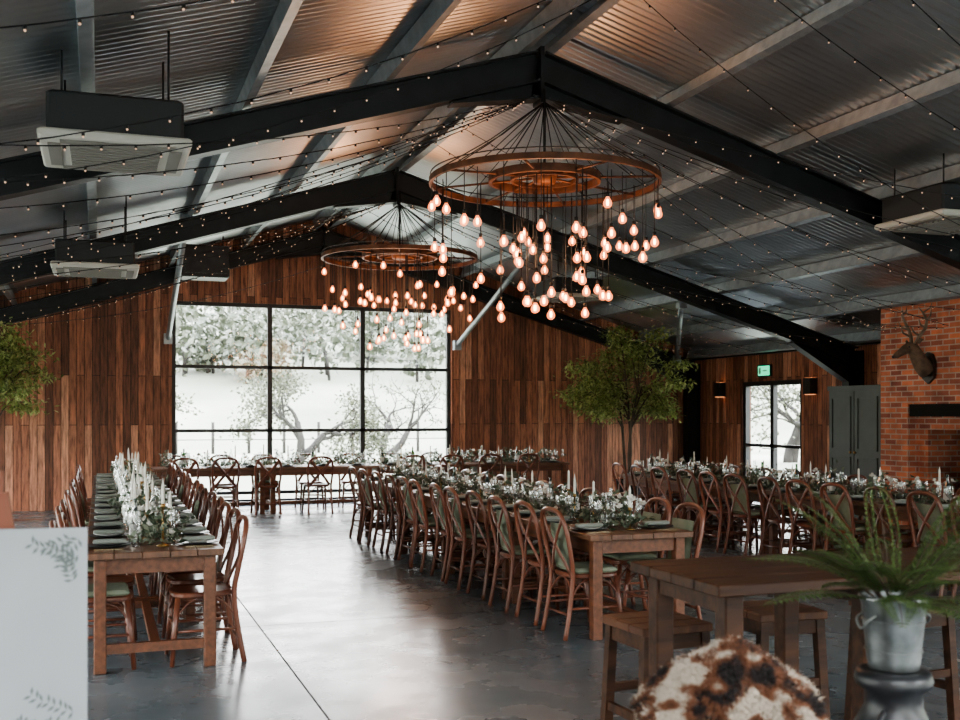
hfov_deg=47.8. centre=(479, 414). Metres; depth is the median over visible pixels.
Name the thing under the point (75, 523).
dining chair
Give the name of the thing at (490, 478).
glasses
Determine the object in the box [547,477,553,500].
bottles
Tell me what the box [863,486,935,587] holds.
dining chair
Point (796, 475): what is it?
bottles
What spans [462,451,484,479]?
dining chair
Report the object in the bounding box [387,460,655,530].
greenery garland
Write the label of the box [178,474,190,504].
dining chair
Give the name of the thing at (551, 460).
place settings
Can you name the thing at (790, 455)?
trees
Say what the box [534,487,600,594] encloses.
dining chair
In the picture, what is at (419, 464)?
glasses
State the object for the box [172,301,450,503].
window
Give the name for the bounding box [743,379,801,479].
door
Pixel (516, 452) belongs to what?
bottles
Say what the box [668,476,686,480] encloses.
place settings
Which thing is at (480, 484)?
taper candles
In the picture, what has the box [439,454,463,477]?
dining chair
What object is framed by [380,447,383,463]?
bottles
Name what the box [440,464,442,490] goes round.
taper candles
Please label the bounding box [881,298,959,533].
brick wall
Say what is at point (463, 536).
dining chair
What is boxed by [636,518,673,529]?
place settings
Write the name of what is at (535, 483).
glasses
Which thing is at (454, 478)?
bottles
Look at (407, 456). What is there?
dining chair
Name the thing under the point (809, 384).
wall sconce
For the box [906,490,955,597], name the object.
dining chair
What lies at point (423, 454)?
dining chair
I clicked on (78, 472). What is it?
dining chair
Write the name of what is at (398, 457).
taper candles
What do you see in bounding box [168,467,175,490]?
dining chair
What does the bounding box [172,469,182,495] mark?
dining chair
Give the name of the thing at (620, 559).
dining chair
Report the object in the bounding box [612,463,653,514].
dining chair
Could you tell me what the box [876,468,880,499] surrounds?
taper candles
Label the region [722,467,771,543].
dining chair
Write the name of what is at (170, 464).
dining chair
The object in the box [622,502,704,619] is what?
dining chair
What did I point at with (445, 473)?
glasses
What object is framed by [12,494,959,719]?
floor
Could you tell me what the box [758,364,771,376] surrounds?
exit sign
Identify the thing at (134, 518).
bottles
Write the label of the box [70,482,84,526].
dining chair
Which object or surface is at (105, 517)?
place settings
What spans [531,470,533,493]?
taper candles
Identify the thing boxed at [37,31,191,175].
air conditioner
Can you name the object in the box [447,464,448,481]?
taper candles
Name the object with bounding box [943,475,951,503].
bottles
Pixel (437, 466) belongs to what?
dining chair
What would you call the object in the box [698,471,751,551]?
dining chair
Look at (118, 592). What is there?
dining chair
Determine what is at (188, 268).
air conditioner
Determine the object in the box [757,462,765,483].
bottles
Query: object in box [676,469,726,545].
dining chair
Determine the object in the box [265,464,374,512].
dining table
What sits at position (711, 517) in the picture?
dining chair
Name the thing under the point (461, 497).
place settings
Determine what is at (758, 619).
bar stool
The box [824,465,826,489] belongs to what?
taper candles
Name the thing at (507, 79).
roof frame
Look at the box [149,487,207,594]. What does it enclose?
dining chair
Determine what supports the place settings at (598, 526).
on the dining table at (598, 543)
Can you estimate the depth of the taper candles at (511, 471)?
10.40 m
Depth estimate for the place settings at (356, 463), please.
18.38 m
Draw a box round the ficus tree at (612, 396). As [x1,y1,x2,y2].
[553,324,697,503]
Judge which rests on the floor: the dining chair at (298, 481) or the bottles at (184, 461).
the dining chair at (298, 481)
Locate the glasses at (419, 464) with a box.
[412,464,434,486]
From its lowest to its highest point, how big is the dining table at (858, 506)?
0.762 m
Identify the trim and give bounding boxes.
[692,341,880,360]
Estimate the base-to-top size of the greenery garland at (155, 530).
0.371 m
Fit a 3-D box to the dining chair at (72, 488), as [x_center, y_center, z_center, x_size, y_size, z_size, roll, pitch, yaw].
[-3.669,1.148,10.419,0.523,0.951,0.456,0,0,-22]
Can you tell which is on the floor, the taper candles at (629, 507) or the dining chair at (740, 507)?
the dining chair at (740, 507)
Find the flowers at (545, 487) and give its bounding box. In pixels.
[391,461,645,508]
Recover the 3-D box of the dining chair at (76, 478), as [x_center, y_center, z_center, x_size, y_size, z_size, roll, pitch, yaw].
[-4.264,1.148,12.105,0.523,0.951,0.456,0,0,-17]
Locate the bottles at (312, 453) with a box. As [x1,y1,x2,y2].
[311,448,314,461]
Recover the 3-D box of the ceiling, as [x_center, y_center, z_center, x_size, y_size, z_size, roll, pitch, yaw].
[1.372,-2.462,7.742,16.400,2.535,26.500,0,0,-19]
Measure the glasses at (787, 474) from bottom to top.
0.233 m
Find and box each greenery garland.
[106,457,195,544]
[158,447,565,466]
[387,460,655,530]
[645,453,959,504]
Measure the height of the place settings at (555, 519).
0.040 m
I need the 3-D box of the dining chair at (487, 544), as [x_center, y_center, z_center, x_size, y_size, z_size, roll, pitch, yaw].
[0.156,1.148,9.711,0.523,0.951,0.456,0,0,-20]
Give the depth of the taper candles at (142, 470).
8.21 m
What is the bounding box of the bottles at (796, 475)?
[793,464,799,487]
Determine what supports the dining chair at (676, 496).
on the floor
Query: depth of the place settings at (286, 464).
17.91 m
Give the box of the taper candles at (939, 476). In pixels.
[938,466,940,497]
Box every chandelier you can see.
[321,195,477,349]
[429,89,661,319]
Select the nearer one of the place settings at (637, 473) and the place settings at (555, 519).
the place settings at (555, 519)
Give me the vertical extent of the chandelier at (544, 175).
2.142 m
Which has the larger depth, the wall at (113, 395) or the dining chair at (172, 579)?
the wall at (113, 395)
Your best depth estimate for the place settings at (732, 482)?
13.16 m
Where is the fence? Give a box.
[176,422,445,454]
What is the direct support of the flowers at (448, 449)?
on the greenery garland at (342, 460)
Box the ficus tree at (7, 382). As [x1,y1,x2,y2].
[0,317,63,418]
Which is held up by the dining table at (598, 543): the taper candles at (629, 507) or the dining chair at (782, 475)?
the taper candles at (629, 507)
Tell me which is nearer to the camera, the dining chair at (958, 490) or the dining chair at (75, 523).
the dining chair at (75, 523)
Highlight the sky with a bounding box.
[176,306,799,499]
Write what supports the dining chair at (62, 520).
on the floor
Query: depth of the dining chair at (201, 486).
10.80 m
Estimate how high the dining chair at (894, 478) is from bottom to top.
0.951 m
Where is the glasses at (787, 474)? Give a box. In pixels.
[634,460,959,505]
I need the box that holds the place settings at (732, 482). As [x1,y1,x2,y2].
[715,479,736,484]
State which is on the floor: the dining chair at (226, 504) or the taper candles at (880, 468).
the dining chair at (226, 504)
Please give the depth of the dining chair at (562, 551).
7.92 m
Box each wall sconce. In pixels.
[714,382,725,396]
[803,377,816,394]
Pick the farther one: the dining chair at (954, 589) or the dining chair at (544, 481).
the dining chair at (544, 481)
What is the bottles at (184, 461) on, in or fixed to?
on the dining table at (204, 471)
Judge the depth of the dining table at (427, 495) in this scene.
11.74 m
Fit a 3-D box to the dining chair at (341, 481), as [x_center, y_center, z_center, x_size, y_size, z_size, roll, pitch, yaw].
[-2.254,1.148,19.025,0.456,0.951,0.523,0,0,-17]
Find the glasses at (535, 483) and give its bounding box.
[534,483,546,515]
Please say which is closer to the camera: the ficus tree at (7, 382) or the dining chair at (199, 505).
the dining chair at (199, 505)
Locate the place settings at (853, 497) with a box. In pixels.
[850,490,877,500]
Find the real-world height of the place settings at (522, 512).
0.040 m
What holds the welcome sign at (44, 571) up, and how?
on the floor
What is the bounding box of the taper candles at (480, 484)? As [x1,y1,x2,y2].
[479,467,481,494]
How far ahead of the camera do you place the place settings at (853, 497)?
10.86 m
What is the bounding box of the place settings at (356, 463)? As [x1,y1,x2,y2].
[344,462,365,465]
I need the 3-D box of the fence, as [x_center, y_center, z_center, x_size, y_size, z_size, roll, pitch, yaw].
[-5.245,1.045,51.152,40.140,1.450,0.121,0,0,-19]
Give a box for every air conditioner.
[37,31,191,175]
[50,196,139,278]
[180,236,229,281]
[531,255,606,303]
[874,153,959,234]
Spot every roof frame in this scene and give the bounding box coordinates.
[0,46,959,268]
[0,167,863,385]
[0,227,699,470]
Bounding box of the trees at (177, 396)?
[176,349,204,425]
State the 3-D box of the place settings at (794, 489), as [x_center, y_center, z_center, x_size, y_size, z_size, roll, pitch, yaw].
[3.464,0.835,11.993,0.836,0.040,1.976,0,0,-19]
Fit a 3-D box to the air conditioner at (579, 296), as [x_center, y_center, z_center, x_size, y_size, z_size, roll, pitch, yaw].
[1.469,-2.282,18.152,0.960,0.733,1.040,0,0,-19]
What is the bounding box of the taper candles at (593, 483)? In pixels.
[592,481,594,513]
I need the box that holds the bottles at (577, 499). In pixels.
[571,482,579,516]
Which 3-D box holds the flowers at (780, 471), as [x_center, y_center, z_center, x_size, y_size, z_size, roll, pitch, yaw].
[3.587,0.690,12.435,0.319,0.234,6.843,0,0,-19]
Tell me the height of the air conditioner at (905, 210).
0.627 m
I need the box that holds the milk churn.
[854,663,934,719]
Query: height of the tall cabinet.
2.070 m
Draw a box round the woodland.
[176,305,445,383]
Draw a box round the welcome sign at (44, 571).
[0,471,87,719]
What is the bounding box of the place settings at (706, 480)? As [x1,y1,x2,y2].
[696,478,711,482]
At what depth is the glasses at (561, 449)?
18.65 m
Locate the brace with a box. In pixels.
[164,214,686,362]
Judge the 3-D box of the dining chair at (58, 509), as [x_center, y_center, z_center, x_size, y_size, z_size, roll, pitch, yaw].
[-2.893,1.148,8.086,0.523,0.951,0.456,0,0,-19]
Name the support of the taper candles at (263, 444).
on the dining table at (342, 468)
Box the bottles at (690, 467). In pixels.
[680,455,693,478]
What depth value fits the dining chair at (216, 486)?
17.39 m
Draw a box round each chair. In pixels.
[49,520,135,669]
[55,506,126,632]
[57,512,136,641]
[60,499,125,574]
[64,490,72,526]
[67,494,130,574]
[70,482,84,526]
[70,485,83,526]
[71,479,88,526]
[74,475,89,522]
[75,471,89,512]
[75,473,89,516]
[77,464,90,500]
[148,479,199,575]
[149,483,203,575]
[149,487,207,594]
[153,491,216,595]
[157,501,230,623]
[159,496,223,616]
[161,455,188,507]
[162,507,240,643]
[164,463,171,484]
[164,514,248,667]
[165,465,175,487]
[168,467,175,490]
[171,458,199,506]
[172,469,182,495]
[176,471,185,496]
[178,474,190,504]
[181,477,191,506]
[208,454,236,509]
[210,457,239,512]
[250,454,278,508]
[250,457,281,514]
[294,453,324,509]
[302,456,333,513]
[338,453,363,508]
[348,466,392,540]
[358,469,395,545]
[371,471,419,550]
[384,474,434,557]
[393,455,425,502]
[396,476,440,564]
[408,479,464,572]
[410,465,443,533]
[417,467,459,512]
[421,452,441,474]
[427,469,471,546]
[429,483,488,581]
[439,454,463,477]
[443,486,501,589]
[455,474,507,551]
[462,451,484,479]
[465,490,532,600]
[473,472,491,548]
[476,477,527,566]
[478,454,502,486]
[487,496,559,613]
[492,480,548,572]
[499,451,527,489]
[510,453,539,497]
[514,500,588,625]
[522,484,572,565]
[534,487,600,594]
[540,506,621,640]
[563,492,635,606]
[603,497,670,608]
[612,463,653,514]
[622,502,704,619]
[628,634,829,719]
[630,464,673,520]
[650,466,697,537]
[657,462,699,513]
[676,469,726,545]
[677,463,720,523]
[696,465,742,537]
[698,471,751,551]
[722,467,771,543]
[723,473,778,555]
[750,470,802,547]
[757,476,813,554]
[778,471,828,548]
[785,479,845,552]
[810,474,867,550]
[820,482,876,550]
[846,477,903,548]
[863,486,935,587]
[888,480,943,547]
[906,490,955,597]
[947,488,959,586]
[950,495,959,602]
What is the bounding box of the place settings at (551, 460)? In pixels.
[541,459,560,462]
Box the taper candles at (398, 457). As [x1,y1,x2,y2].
[396,453,399,468]
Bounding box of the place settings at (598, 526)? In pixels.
[569,523,609,532]
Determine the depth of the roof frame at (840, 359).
15.21 m
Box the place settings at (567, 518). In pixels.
[564,516,572,522]
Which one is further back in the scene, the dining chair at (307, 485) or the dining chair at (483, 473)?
the dining chair at (307, 485)
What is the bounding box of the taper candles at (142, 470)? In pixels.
[119,447,174,546]
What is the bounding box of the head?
[892,303,935,383]
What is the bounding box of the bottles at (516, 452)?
[515,446,518,461]
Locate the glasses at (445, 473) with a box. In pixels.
[439,470,450,488]
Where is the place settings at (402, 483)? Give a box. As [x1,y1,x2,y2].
[368,476,406,487]
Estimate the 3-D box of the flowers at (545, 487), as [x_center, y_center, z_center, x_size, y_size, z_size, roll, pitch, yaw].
[-0.008,0.693,11.232,0.290,0.219,6.807,0,0,-19]
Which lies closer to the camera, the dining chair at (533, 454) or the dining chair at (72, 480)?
the dining chair at (72, 480)
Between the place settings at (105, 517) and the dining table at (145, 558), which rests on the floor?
the dining table at (145, 558)
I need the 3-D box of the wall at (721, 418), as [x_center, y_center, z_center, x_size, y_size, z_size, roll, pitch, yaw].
[8.807,0.162,10.353,0.200,2.916,25.700,0,0,-19]
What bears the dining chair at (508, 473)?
on the floor
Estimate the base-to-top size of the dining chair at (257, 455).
0.951 m
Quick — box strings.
[0,0,959,355]
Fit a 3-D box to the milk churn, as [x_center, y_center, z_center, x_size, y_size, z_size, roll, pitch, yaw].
[1.254,1.195,3.281,0.330,0.850,0.330,0,0,-2]
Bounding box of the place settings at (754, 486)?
[747,484,756,488]
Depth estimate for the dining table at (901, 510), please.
10.26 m
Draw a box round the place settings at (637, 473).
[628,471,649,476]
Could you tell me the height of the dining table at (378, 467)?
0.762 m
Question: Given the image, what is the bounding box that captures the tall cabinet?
[827,384,880,519]
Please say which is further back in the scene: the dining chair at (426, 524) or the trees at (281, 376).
the trees at (281, 376)
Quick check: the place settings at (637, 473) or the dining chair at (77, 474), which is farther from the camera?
the place settings at (637, 473)
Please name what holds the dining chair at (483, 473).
on the floor
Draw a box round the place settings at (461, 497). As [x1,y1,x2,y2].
[412,475,513,514]
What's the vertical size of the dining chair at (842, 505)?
0.951 m
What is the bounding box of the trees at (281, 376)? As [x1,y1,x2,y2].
[219,362,395,463]
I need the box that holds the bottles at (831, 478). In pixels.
[827,467,834,493]
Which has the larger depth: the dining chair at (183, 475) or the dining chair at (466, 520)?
the dining chair at (183, 475)
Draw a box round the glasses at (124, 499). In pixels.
[111,461,141,546]
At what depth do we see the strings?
10.20 m
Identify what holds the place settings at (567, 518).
on the dining table at (598, 543)
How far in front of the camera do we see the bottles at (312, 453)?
18.50 m
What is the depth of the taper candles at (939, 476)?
10.39 m
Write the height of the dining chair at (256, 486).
0.951 m
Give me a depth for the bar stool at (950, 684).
5.55 m
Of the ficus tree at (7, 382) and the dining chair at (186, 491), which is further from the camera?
the ficus tree at (7, 382)
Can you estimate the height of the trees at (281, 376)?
4.156 m
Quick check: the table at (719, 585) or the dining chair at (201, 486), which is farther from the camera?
the dining chair at (201, 486)
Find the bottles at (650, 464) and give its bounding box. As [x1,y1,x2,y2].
[648,454,653,474]
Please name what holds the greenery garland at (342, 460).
on the dining table at (342, 468)
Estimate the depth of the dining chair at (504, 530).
8.99 m
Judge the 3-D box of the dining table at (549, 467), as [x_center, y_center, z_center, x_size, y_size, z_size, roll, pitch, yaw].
[0.635,1.239,19.619,1.800,0.762,0.837,0,0,-19]
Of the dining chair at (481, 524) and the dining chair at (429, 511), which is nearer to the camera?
the dining chair at (481, 524)
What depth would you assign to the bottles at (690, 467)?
14.35 m
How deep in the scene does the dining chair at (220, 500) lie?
9.16 m
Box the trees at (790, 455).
[751,385,799,462]
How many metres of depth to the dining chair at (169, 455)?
18.23 m
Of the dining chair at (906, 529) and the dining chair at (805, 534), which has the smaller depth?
the dining chair at (906, 529)
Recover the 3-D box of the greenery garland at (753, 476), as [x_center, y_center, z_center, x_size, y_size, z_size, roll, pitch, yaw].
[3.638,0.667,12.291,0.625,0.398,7.127,0,0,-20]
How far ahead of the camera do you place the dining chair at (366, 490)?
13.56 m
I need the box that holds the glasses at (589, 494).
[587,494,607,522]
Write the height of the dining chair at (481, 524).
0.951 m
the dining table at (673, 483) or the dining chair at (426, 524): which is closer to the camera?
the dining chair at (426, 524)
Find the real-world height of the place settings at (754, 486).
0.040 m
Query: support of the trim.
attached to the wall at (721, 418)
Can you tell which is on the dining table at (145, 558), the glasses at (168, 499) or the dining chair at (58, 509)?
the glasses at (168, 499)
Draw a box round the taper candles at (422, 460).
[421,460,426,477]
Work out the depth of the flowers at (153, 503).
8.00 m
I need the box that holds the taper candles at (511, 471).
[511,471,512,490]
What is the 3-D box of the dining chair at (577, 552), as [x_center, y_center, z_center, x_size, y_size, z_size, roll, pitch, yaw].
[1.040,1.148,9.333,0.523,0.951,0.456,0,0,-21]
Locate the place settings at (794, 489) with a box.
[771,482,839,495]
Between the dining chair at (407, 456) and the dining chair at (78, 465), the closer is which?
the dining chair at (78, 465)
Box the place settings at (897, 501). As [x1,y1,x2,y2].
[888,493,906,504]
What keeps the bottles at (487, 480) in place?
on the dining table at (427, 495)
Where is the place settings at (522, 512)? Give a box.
[519,509,540,520]
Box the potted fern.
[741,478,959,673]
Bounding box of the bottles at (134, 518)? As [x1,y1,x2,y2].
[129,473,140,542]
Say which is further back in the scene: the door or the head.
the door
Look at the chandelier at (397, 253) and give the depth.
14.68 m
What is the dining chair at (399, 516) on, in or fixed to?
on the floor
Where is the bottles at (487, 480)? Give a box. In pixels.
[483,471,490,498]
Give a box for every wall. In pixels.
[0,220,694,511]
[695,344,880,486]
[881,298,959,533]
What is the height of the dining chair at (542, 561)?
0.951 m
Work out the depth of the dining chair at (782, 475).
13.38 m
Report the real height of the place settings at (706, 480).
0.040 m
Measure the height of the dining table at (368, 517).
0.762 m
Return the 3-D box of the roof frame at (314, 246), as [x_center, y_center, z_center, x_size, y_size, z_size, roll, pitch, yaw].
[-2.840,-0.895,19.723,15.550,5.030,0.260,0,0,-19]
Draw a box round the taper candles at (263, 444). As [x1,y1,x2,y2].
[167,444,531,466]
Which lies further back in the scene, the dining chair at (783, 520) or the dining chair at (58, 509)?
the dining chair at (783, 520)
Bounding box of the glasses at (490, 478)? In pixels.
[488,478,505,496]
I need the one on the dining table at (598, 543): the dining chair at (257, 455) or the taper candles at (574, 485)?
the taper candles at (574, 485)
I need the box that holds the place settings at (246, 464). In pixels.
[242,462,259,466]
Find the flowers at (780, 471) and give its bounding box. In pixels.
[643,456,955,492]
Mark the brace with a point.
(457, 344)
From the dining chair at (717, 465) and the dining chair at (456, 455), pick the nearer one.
the dining chair at (717, 465)
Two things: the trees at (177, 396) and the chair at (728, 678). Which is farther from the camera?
the trees at (177, 396)
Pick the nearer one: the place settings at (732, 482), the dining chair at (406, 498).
the dining chair at (406, 498)
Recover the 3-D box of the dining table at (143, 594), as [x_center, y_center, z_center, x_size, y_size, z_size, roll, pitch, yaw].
[-2.931,1.239,9.357,0.837,0.762,1.800,0,0,-19]
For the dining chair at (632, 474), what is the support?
on the floor
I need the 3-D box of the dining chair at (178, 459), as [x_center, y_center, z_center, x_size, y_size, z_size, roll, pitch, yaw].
[-4.739,1.148,17.317,0.456,0.951,0.523,0,0,-19]
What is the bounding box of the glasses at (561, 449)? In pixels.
[167,449,563,466]
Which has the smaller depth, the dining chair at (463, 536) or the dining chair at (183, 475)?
the dining chair at (463, 536)
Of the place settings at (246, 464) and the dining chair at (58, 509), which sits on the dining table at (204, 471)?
the place settings at (246, 464)
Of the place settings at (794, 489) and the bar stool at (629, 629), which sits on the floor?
the bar stool at (629, 629)
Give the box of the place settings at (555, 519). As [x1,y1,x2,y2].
[546,516,559,522]
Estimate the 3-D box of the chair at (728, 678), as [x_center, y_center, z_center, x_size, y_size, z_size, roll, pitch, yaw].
[0.633,0.874,2.762,0.504,0.617,0.369,0,0,3]
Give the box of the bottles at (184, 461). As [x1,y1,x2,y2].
[181,449,185,466]
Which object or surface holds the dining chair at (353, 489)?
on the floor
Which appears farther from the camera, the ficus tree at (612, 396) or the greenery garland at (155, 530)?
the ficus tree at (612, 396)
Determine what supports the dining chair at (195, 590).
on the floor
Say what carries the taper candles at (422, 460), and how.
on the dining table at (427, 495)
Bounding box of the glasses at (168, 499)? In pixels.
[164,499,180,544]
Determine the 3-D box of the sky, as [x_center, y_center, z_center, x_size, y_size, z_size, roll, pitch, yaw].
[1.123,-17.240,8.873,442.000,38.000,442.000,0,0,-19]
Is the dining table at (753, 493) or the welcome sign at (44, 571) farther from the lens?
the dining table at (753, 493)
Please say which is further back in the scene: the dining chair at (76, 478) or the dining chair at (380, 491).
the dining chair at (380, 491)
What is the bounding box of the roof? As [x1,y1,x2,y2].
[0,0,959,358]
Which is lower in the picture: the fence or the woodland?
the fence
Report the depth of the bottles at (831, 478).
11.54 m
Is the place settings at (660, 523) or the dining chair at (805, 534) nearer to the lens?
the place settings at (660, 523)
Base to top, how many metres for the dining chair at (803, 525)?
0.951 m
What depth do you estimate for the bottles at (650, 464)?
15.40 m
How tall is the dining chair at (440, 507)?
0.951 m
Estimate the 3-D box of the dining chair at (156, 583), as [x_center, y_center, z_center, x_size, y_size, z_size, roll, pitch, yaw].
[-2.580,1.148,9.470,0.523,0.951,0.456,0,0,-21]
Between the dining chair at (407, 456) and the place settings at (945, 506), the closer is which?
the place settings at (945, 506)
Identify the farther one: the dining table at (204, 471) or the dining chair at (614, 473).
the dining table at (204, 471)
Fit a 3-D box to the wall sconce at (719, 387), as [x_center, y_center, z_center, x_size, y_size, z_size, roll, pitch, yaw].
[4.744,-0.497,21.379,0.159,0.295,0.200,0,0,-19]
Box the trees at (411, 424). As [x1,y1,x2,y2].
[335,363,445,454]
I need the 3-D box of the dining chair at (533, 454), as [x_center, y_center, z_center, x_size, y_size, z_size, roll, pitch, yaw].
[0.782,1.148,19.252,0.456,0.951,0.523,0,0,-22]
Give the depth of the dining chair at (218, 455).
18.43 m
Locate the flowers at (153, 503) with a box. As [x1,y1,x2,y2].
[118,458,174,533]
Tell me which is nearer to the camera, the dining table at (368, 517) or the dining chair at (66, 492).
the dining chair at (66, 492)
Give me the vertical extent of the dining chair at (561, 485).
0.951 m
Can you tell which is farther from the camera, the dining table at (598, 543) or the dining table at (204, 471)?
the dining table at (204, 471)
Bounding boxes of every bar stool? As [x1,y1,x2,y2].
[600,611,712,719]
[743,599,830,719]
[844,600,959,719]
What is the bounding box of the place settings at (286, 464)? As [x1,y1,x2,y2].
[276,462,299,466]
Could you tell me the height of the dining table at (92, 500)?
0.762 m
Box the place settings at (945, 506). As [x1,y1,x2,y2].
[941,498,949,509]
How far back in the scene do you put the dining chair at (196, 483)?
11.40 m
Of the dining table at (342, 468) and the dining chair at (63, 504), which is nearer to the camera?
the dining chair at (63, 504)
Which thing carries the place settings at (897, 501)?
on the dining table at (901, 510)
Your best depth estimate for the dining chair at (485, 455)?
18.84 m
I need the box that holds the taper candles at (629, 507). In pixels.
[624,486,634,529]
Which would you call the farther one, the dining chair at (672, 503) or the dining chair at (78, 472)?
the dining chair at (672, 503)
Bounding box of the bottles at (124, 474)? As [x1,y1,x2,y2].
[116,467,129,495]
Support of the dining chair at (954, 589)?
on the floor
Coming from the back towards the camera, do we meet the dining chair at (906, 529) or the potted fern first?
the dining chair at (906, 529)
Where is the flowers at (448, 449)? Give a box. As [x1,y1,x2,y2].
[163,448,552,464]
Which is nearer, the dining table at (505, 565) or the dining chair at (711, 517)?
the dining table at (505, 565)
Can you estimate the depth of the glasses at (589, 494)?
8.27 m
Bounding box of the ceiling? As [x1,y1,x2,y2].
[0,0,959,350]
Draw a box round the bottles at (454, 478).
[451,467,457,493]
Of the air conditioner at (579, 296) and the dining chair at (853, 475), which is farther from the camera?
the air conditioner at (579, 296)
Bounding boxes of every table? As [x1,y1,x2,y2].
[88,525,223,674]
[89,506,190,613]
[91,494,125,506]
[151,465,267,513]
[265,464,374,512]
[362,479,440,550]
[369,462,475,500]
[400,487,499,570]
[446,498,579,599]
[464,461,569,495]
[509,512,693,640]
[619,474,731,537]
[630,545,959,719]
[687,481,818,554]
[763,490,927,553]
[870,502,959,548]
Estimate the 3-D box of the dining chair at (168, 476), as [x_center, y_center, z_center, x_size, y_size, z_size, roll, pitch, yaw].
[-4.370,1.148,14.562,0.523,0.951,0.456,0,0,-18]
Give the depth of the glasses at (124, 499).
8.44 m
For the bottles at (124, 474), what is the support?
on the dining table
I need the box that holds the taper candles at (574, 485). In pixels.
[567,470,578,519]
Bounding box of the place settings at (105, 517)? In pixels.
[88,472,218,549]
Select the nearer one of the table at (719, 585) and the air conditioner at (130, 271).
the table at (719, 585)
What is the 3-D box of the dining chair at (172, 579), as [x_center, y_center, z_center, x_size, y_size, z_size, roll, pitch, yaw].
[-1.996,1.148,7.777,0.523,0.951,0.456,0,0,-22]

